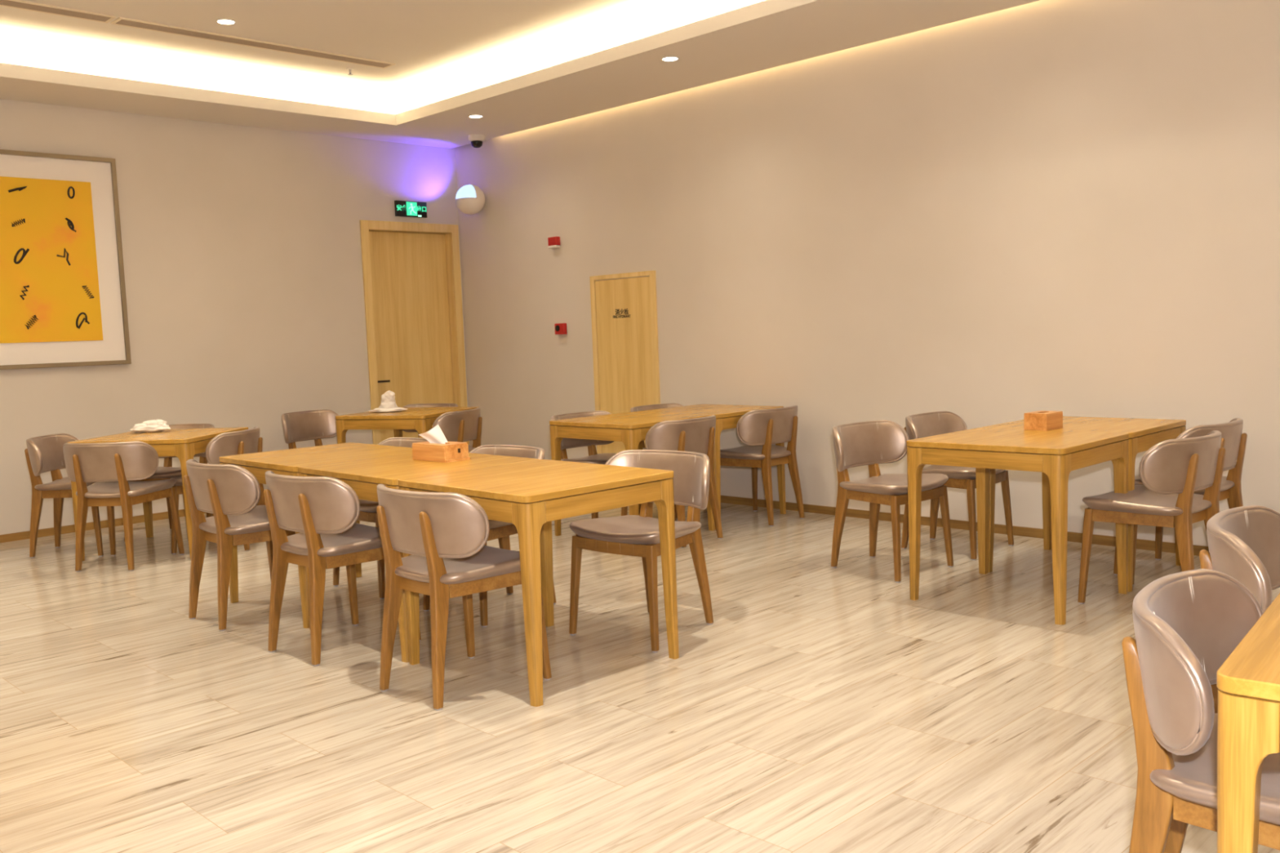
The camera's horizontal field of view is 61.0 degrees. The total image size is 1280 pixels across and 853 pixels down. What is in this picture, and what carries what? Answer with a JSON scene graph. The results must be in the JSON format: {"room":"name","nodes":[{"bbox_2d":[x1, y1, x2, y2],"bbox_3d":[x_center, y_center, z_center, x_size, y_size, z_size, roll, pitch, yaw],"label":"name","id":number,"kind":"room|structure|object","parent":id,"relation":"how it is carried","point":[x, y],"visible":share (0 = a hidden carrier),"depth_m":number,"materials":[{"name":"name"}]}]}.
{"room":"eatery","nodes":[
{"label":"eatery","id":0,"kind":"room"},
{"bbox_2d":[0,98,470,534],"bbox_3d":[-5.100,-0.876,7.072,9.800,3.500,0.260,-7,7,-44],"label":"wall","id":1,"kind":"structure","parent":0,"point":[242,262],"depth_m":8.64,"materials":[{"name":"beige paint"}]},
{"bbox_2d":[0,149,131,369],"bbox_3d":[-4.383,-1.156,7.554,1.510,1.513,0.044,-7,7,-44],"label":"framed picture","id":2,"kind":"object","parent":1,"relation":"attached to","point":[63,298],"visible":1,"depth_m":7.78,"materials":[{"name":"brown paper"}]},
{"bbox_2d":[0,503,258,542],"bbox_3d":[-5.313,0.890,6.755,8.347,0.055,0.012,-7,7,-44],"label":"baseboard","id":3,"kind":"structure","parent":1,"relation":"attached to","point":[164,515],"depth_m":7.91,"materials":[{"name":"brown wood"}]},
{"bbox_2d":[394,200,426,217],"bbox_3d":[-2.066,-1.964,9.822,0.324,0.140,0.038,-7,7,-44],"label":"exit sign","id":4,"kind":"object","parent":1,"relation":"attached to","point":[402,208],"visible":1,"depth_m":9.80,"materials":[{"name":"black plastic"}]},
{"bbox_2d":[360,219,469,444],"bbox_3d":[-2.083,-0.671,9.990,1.030,2.366,0.168,-7,7,-44],"label":"door","id":5,"kind":"structure","parent":1,"relation":"in","point":[411,271],"depth_m":10.00,"materials":[{"name":"brown wood"}]},
{"bbox_2d":[0,0,1039,148],"bbox_3d":[-1.226,-2.207,2.984,9.800,0.434,11.300,-7,7,-44],"label":"ceiling","id":6,"kind":"structure","parent":0,"point":[519,65],"depth_m":7.37,"materials":[{"name":"beige paint"}]},
{"bbox_2d":[0,0,115,22],"bbox_3d":[-3.979,-2.431,6.029,2.002,0.008,0.155,-7,7,-44],"label":"ceiling vent","id":7,"kind":"object","parent":6,"relation":"in","point":[20,4],"visible":1,"depth_m":6.50,"materials":[{"name":"beige paint"}]},
{"bbox_2d":[216,18,235,24],"bbox_3d":[-2.613,-2.556,6.862,0.120,0.004,0.120,-7,7,-44],"label":"recessed light","id":8,"kind":"object","parent":6,"relation":"in","point":[224,21],"visible":1,"depth_m":6.86,"materials":[{"name":"beige plastic"}]},
{"bbox_2d":[111,17,395,68],"bbox_3d":[-2.561,-2.605,7.429,1.962,0.008,0.155,-7,7,-44],"label":"ceiling vent","id":9,"kind":"object","parent":6,"relation":"in","point":[122,21],"visible":1,"depth_m":7.33,"materials":[{"name":"beige paint"}]},
{"bbox_2d":[346,67,354,75],"bbox_3d":[-2.176,-2.665,8.164,0.060,0.045,0.060,-7,7,-44],"label":"sprinkler","id":10,"kind":"object","parent":6,"relation":"attached to","point":[349,69],"visible":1,"depth_m":8.15,"materials":[{"name":"beige metal"}]},
{"bbox_2d":[468,114,483,118],"bbox_3d":[-1.312,-2.477,8.680,0.120,0.004,0.120,-7,7,-44],"label":"recessed light","id":11,"kind":"object","parent":6,"relation":"in","point":[474,116],"visible":1,"depth_m":8.67,"materials":[{"name":"beige plastic"}]},
{"bbox_2d":[467,133,484,147],"bbox_3d":[-1.431,-2.496,9.531,0.150,0.105,0.150,-7,7,-44],"label":"dome camera","id":12,"kind":"object","parent":6,"relation":"attached to","point":[476,140],"visible":1,"depth_m":9.48,"materials":[{"name":"beige plastic"}]},
{"bbox_2d":[661,56,679,61],"bbox_3d":[0.196,-2.395,7.078,0.120,0.004,0.120,-7,7,-44],"label":"recessed light","id":13,"kind":"object","parent":6,"relation":"in","point":[666,58],"visible":1,"depth_m":7.07,"materials":[{"name":"beige plastic"}]},
{"bbox_2d":[0,502,1279,852],"bbox_3d":[-1.101,1.111,3.272,9.800,0.100,11.300,-7,7,-44],"label":"floor","id":14,"kind":"structure","parent":0,"point":[821,708],"depth_m":3.79,"materials":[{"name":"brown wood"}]},
{"bbox_2d":[24,433,103,557],"bbox_3d":[-3.697,0.438,7.142,0.501,0.766,0.598,-2,5,-3],"label":"dining chair","id":15,"kind":"object","parent":14,"relation":"on","point":[43,454],"visible":0.68,"depth_m":6.98,"materials":[{"name":"leather"}]},
{"bbox_2d":[62,440,184,571],"bbox_3d":[-3.180,0.459,6.683,0.598,0.766,0.501,-2,5,6],"label":"dining chair","id":16,"kind":"object","parent":14,"relation":"on","point":[110,466],"visible":1,"depth_m":6.48,"materials":[{"name":"leather"}]},
{"bbox_2d":[66,426,248,560],"bbox_3d":[-3.109,0.424,7.139,0.798,0.750,0.828,-2,5,6],"label":"dining table","id":17,"kind":"object","parent":14,"relation":"on","point":[184,444],"visible":0.38,"depth_m":6.79,"materials":[{"name":"brown wood"}]},
{"bbox_2d":[129,419,170,432],"bbox_3d":[-3.299,-0.005,7.336,0.295,0.085,0.162,-2,5,2],"label":"napkin","id":18,"kind":"object","parent":17,"relation":"on","point":[153,425],"visible":1,"depth_m":7.29,"materials":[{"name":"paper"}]},
{"bbox_2d":[124,423,214,542],"bbox_3d":[-3.266,0.383,7.591,0.598,0.766,0.501,-2,5,7],"label":"dining chair","id":19,"kind":"object","parent":14,"relation":"on","point":[167,471],"visible":0.21,"depth_m":7.72,"materials":[{"name":"leather"}]},
{"bbox_2d":[169,426,265,554],"bbox_3d":[-2.741,0.405,7.111,0.501,0.766,0.598,-2,5,6],"label":"dining chair","id":20,"kind":"object","parent":14,"relation":"on","point":[247,441],"visible":0.46,"depth_m":6.92,"materials":[{"name":"leather"}]},
{"bbox_2d":[183,458,295,631],"bbox_3d":[-1.891,0.533,5.268,0.501,0.766,0.598,-7,7,-44],"label":"dining chair","id":21,"kind":"object","parent":14,"relation":"on","point":[229,492],"visible":0.75,"depth_m":5.04,"materials":[{"name":"leather"}]},
{"bbox_2d":[281,408,338,448],"bbox_3d":[-2.525,0.263,8.659,0.501,0.766,0.598,1,6,31],"label":"dining chair","id":22,"kind":"object","parent":14,"relation":"on","point":[316,424],"visible":0.59,"depth_m":8.78,"materials":[{"name":"leather"}]},
{"bbox_2d":[219,442,412,628],"bbox_3d":[-1.565,0.508,5.501,0.756,0.750,0.824,-7,7,-44],"label":"dining table","id":23,"kind":"object","parent":14,"relation":"on","point":[286,462],"visible":0.36,"depth_m":5.36,"materials":[{"name":"brown wood"}]},
{"bbox_2d":[263,471,421,666],"bbox_3d":[-1.300,0.562,4.669,0.598,0.766,0.501,2,7,41],"label":"dining chair","id":24,"kind":"object","parent":14,"relation":"on","point":[325,511],"visible":0.88,"depth_m":4.46,"materials":[{"name":"leather"}]},
{"bbox_2d":[333,437,428,599],"bbox_3d":[-1.329,0.465,5.808,0.501,0.766,0.598,-7,7,-44],"label":"dining chair","id":25,"kind":"object","parent":14,"relation":"on","point":[368,513],"visible":0.2,"depth_m":5.57,"materials":[{"name":"leather"}]},
{"bbox_2d":[335,406,479,444],"bbox_3d":[-1.791,0.254,8.532,0.798,0.750,0.828,0,5,21],"label":"dining table","id":26,"kind":"object","parent":14,"relation":"on","point":[421,420],"visible":0.56,"depth_m":8.17,"materials":[{"name":"brown wood"}]},
{"bbox_2d":[368,390,408,412],"bbox_3d":[-1.978,-0.198,8.511,0.277,0.168,0.180,0,5,19],"label":"napkin","id":27,"kind":"object","parent":26,"relation":"on","point":[388,404],"visible":1,"depth_m":8.48,"materials":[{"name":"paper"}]},
{"bbox_2d":[297,453,538,662],"bbox_3d":[-0.983,0.537,4.916,0.756,0.750,0.824,-7,7,-44],"label":"dining table","id":28,"kind":"object","parent":14,"relation":"on","point":[363,476],"visible":0.27,"depth_m":4.69,"materials":[{"name":"brown wood"}]},
{"bbox_2d":[412,441,470,462],"bbox_3d":[-0.911,0.114,4.977,0.258,0.078,0.135,3,7,43],"label":"tissue box","id":29,"kind":"object","parent":28,"relation":"on","point":[451,451],"visible":0.91,"depth_m":4.91,"materials":[{"name":"brown wood"}]},
{"bbox_2d":[417,424,448,444],"bbox_3d":[-0.949,0.039,4.992,0.140,0.094,0.045,-3,5,-7],"label":"tissue","id":30,"kind":"object","parent":29,"relation":"on","point":[435,435],"visible":0.88,"depth_m":4.99,"materials":[{"name":"beige paper"}]},
{"bbox_2d":[402,403,457,437],"bbox_3d":[-1.783,0.208,8.963,0.598,0.766,0.501,0,5,21],"label":"dining chair","id":31,"kind":"object","parent":14,"relation":"on","point":[424,405],"visible":0.16,"depth_m":9.14,"materials":[{"name":"leather"}]},
{"bbox_2d":[432,407,482,453],"bbox_3d":[-1.471,0.255,8.287,0.501,0.766,0.598,0,5,21],"label":"dining chair","id":32,"kind":"object","parent":14,"relation":"on","point":[461,426],"visible":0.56,"depth_m":8.06,"materials":[{"name":"leather"}]},
{"bbox_2d":[376,484,551,710],"bbox_3d":[-0.686,0.590,4.087,0.598,0.766,0.501,3,7,43],"label":"dining chair","id":33,"kind":"object","parent":14,"relation":"on","point":[446,535],"visible":0.93,"depth_m":3.89,"materials":[{"name":"leather"}]},
{"bbox_2d":[422,444,556,626],"bbox_3d":[-0.723,0.495,5.198,0.501,0.766,0.598,-7,7,-44],"label":"dining chair","id":34,"kind":"object","parent":14,"relation":"on","point":[501,531],"visible":0.21,"depth_m":5.23,"materials":[{"name":"leather"}]},
{"bbox_2d":[398,459,679,706],"bbox_3d":[-0.401,0.566,4.330,0.756,0.750,0.824,-7,7,-44],"label":"dining table","id":35,"kind":"object","parent":14,"relation":"on","point":[529,495],"visible":0.89,"depth_m":4.12,"materials":[{"name":"brown wood"}]},
{"bbox_2d":[551,410,617,519],"bbox_3d":[-0.289,0.296,7.304,0.598,0.766,0.501,-7,7,-44],"label":"dining chair","id":36,"kind":"object","parent":14,"relation":"on","point":[566,443],"visible":0.38,"depth_m":7.40,"materials":[{"name":"leather"}]},
{"bbox_2d":[549,412,715,536],"bbox_3d":[-0.047,0.318,7.038,0.748,0.750,0.768,-7,7,-44],"label":"dining table","id":37,"kind":"object","parent":14,"relation":"on","point":[630,428],"visible":0.63,"depth_m":6.83,"materials":[{"name":"brown wood"}]},
{"bbox_2d":[568,449,713,652],"bbox_3d":[0.015,0.509,4.710,0.598,0.766,0.501,2,6,40],"label":"dining chair","id":38,"kind":"object","parent":14,"relation":"on","point":[636,535],"visible":0.8,"depth_m":4.70,"materials":[{"name":"leather"}]},
{"bbox_2d":[621,414,723,547],"bbox_3d":[0.200,0.323,6.784,0.598,0.766,0.501,-7,7,-44],"label":"dining chair","id":39,"kind":"object","parent":14,"relation":"on","point":[695,434],"visible":0.49,"depth_m":6.56,"materials":[{"name":"leather"}]},
{"bbox_2d":[630,403,721,519],"bbox_3d":[0.235,0.233,7.808,0.598,0.766,0.501,-7,7,-44],"label":"dining chair","id":40,"kind":"object","parent":14,"relation":"on","point":[646,407],"visible":0.17,"depth_m":7.93,"materials":[{"name":"leather"}]},
{"bbox_2d":[632,404,786,529],"bbox_3d":[0.484,0.253,7.563,0.748,0.750,0.768,-7,7,-44],"label":"dining table","id":41,"kind":"object","parent":14,"relation":"on","point":[727,416],"visible":0.23,"depth_m":7.38,"materials":[{"name":"brown wood"}]},
{"bbox_2d":[720,404,804,526],"bbox_3d":[0.799,0.248,7.383,0.598,0.766,0.501,-7,7,-44],"label":"dining chair","id":42,"kind":"object","parent":14,"relation":"on","point":[758,429],"visible":0.94,"depth_m":7.19,"materials":[{"name":"leather"}]},
{"bbox_2d":[831,420,953,582],"bbox_3d":[1.310,0.371,5.743,0.598,0.766,0.501,-6,7,-40],"label":"dining chair","id":43,"kind":"object","parent":14,"relation":"on","point":[872,443],"visible":0.95,"depth_m":5.79,"materials":[{"name":"leather"}]},
{"bbox_2d":[901,411,1013,559],"bbox_3d":[1.794,0.314,6.188,0.501,0.766,0.598,3,7,43],"label":"dining chair","id":44,"kind":"object","parent":14,"relation":"on","point":[920,425],"visible":0.47,"depth_m":6.21,"materials":[{"name":"leather"}]},
{"bbox_2d":[906,427,1128,625],"bbox_3d":[1.758,0.422,5.060,0.718,0.750,0.750,-7,7,-44],"label":"dining table","id":45,"kind":"object","parent":14,"relation":"on","point":[1054,453],"visible":1,"depth_m":4.90,"materials":[{"name":"brown wood"}]},
{"bbox_2d":[982,416,1186,591],"bbox_3d":[2.275,0.358,5.571,0.738,0.750,0.750,-7,7,-44],"label":"dining table","id":46,"kind":"object","parent":14,"relation":"on","point":[1144,433],"visible":0.4,"depth_m":5.44,"materials":[{"name":"brown wood"}]},
{"bbox_2d":[1023,410,1062,431],"bbox_3d":[1.983,-0.029,5.343,0.167,0.083,0.118,-7,7,-42],"label":"tissue box","id":47,"kind":"object","parent":46,"relation":"on","point":[1043,420],"visible":1,"depth_m":5.29,"materials":[{"name":"brown wood"}]},
{"bbox_2d":[1077,430,1226,604],"bbox_3d":[2.305,0.410,4.865,0.598,0.766,0.501,-6,6,-39],"label":"dining chair","id":48,"kind":"object","parent":14,"relation":"on","point":[1171,471],"visible":0.94,"depth_m":4.67,"materials":[{"name":"leather"}]},
{"bbox_2d":[1113,417,1247,575],"bbox_3d":[2.692,0.350,5.389,0.598,0.766,0.501,-6,7,-40],"label":"dining chair","id":49,"kind":"object","parent":14,"relation":"on","point":[1234,442],"visible":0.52,"depth_m":5.27,"materials":[{"name":"leather"}]},
{"bbox_2d":[1121,568,1279,852],"bbox_3d":[1.182,0.700,2.006,0.501,0.766,0.598,2,6,37],"label":"dining chair","id":50,"kind":"object","parent":14,"relation":"on","point":[1188,624],"visible":0.9,"depth_m":1.99,"materials":[{"name":"leather"}]},
{"bbox_2d":[1199,505,1279,713],"bbox_3d":[1.690,0.619,2.717,0.501,0.766,0.598,2,6,37],"label":"dining chair","id":51,"kind":"object","parent":14,"relation":"on","point":[1243,542],"visible":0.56,"depth_m":2.72,"materials":[{"name":"leather"}]},
{"bbox_2d":[1216,592,1279,852],"bbox_3d":[1.440,0.722,1.733,0.798,0.750,0.798,2,6,39],"label":"dining table","id":52,"kind":"object","parent":14,"relation":"on","point":[1248,681],"visible":1,"depth_m":1.64,"materials":[{"name":"brown wood"}]},
{"bbox_2d":[455,0,1279,546],"bbox_3d":[2.233,-1.100,6.477,0.200,3.500,10.900,-7,7,-44],"label":"wall","id":53,"kind":"structure","parent":0,"point":[1072,207],"depth_m":6.74,"materials":[{"name":"beige paint"}]},
{"bbox_2d":[454,183,484,214],"bbox_3d":[-1.534,-2.055,9.831,0.275,0.270,0.270,-7,7,-44],"label":"lamp","id":54,"kind":"object","parent":53,"relation":"attached to","point":[469,199],"visible":1,"depth_m":9.74,"materials":[{"name":"beige"}]},
{"bbox_2d":[455,184,475,199],"bbox_3d":[-1.536,-2.054,9.829,0.258,0.258,0.258,-7,7,-44],"label":"diffuser","id":55,"kind":"object","parent":54,"relation":"attached to","point":[466,192],"depth_m":9.72,"materials":[{"name":"grey"}]},
{"bbox_2d":[547,236,559,248],"bbox_3d":[-0.732,-1.565,9.242,0.047,0.092,0.112,-7,7,-44],"label":"fire alarm","id":56,"kind":"object","parent":53,"relation":"attached to","point":[553,242],"visible":1,"depth_m":9.21,"materials":[{"name":"red plastic"}]},
{"bbox_2d":[554,323,567,334],"bbox_3d":[-0.680,-0.834,9.280,0.048,0.094,0.116,-7,7,-44],"label":"fire alarm","id":57,"kind":"object","parent":53,"relation":"attached to","point":[560,328],"visible":1,"depth_m":9.26,"materials":[{"name":"red plastic"}]},
{"bbox_2d":[589,270,660,453],"bbox_3d":[-0.114,-0.345,8.790,0.020,1.774,0.744,-7,7,-44],"label":"door","id":58,"kind":"structure","parent":53,"relation":"in","point":[624,311],"depth_m":8.76,"materials":[{"name":"brown wood"}]},
{"bbox_2d":[720,495,1208,555],"bbox_3d":[2.222,0.624,6.551,0.012,0.055,10.900,-7,7,-44],"label":"baseboard","id":59,"kind":"structure","parent":53,"relation":"attached to","point":[1144,544],"depth_m":6.76,"materials":[{"name":"brown wood"}]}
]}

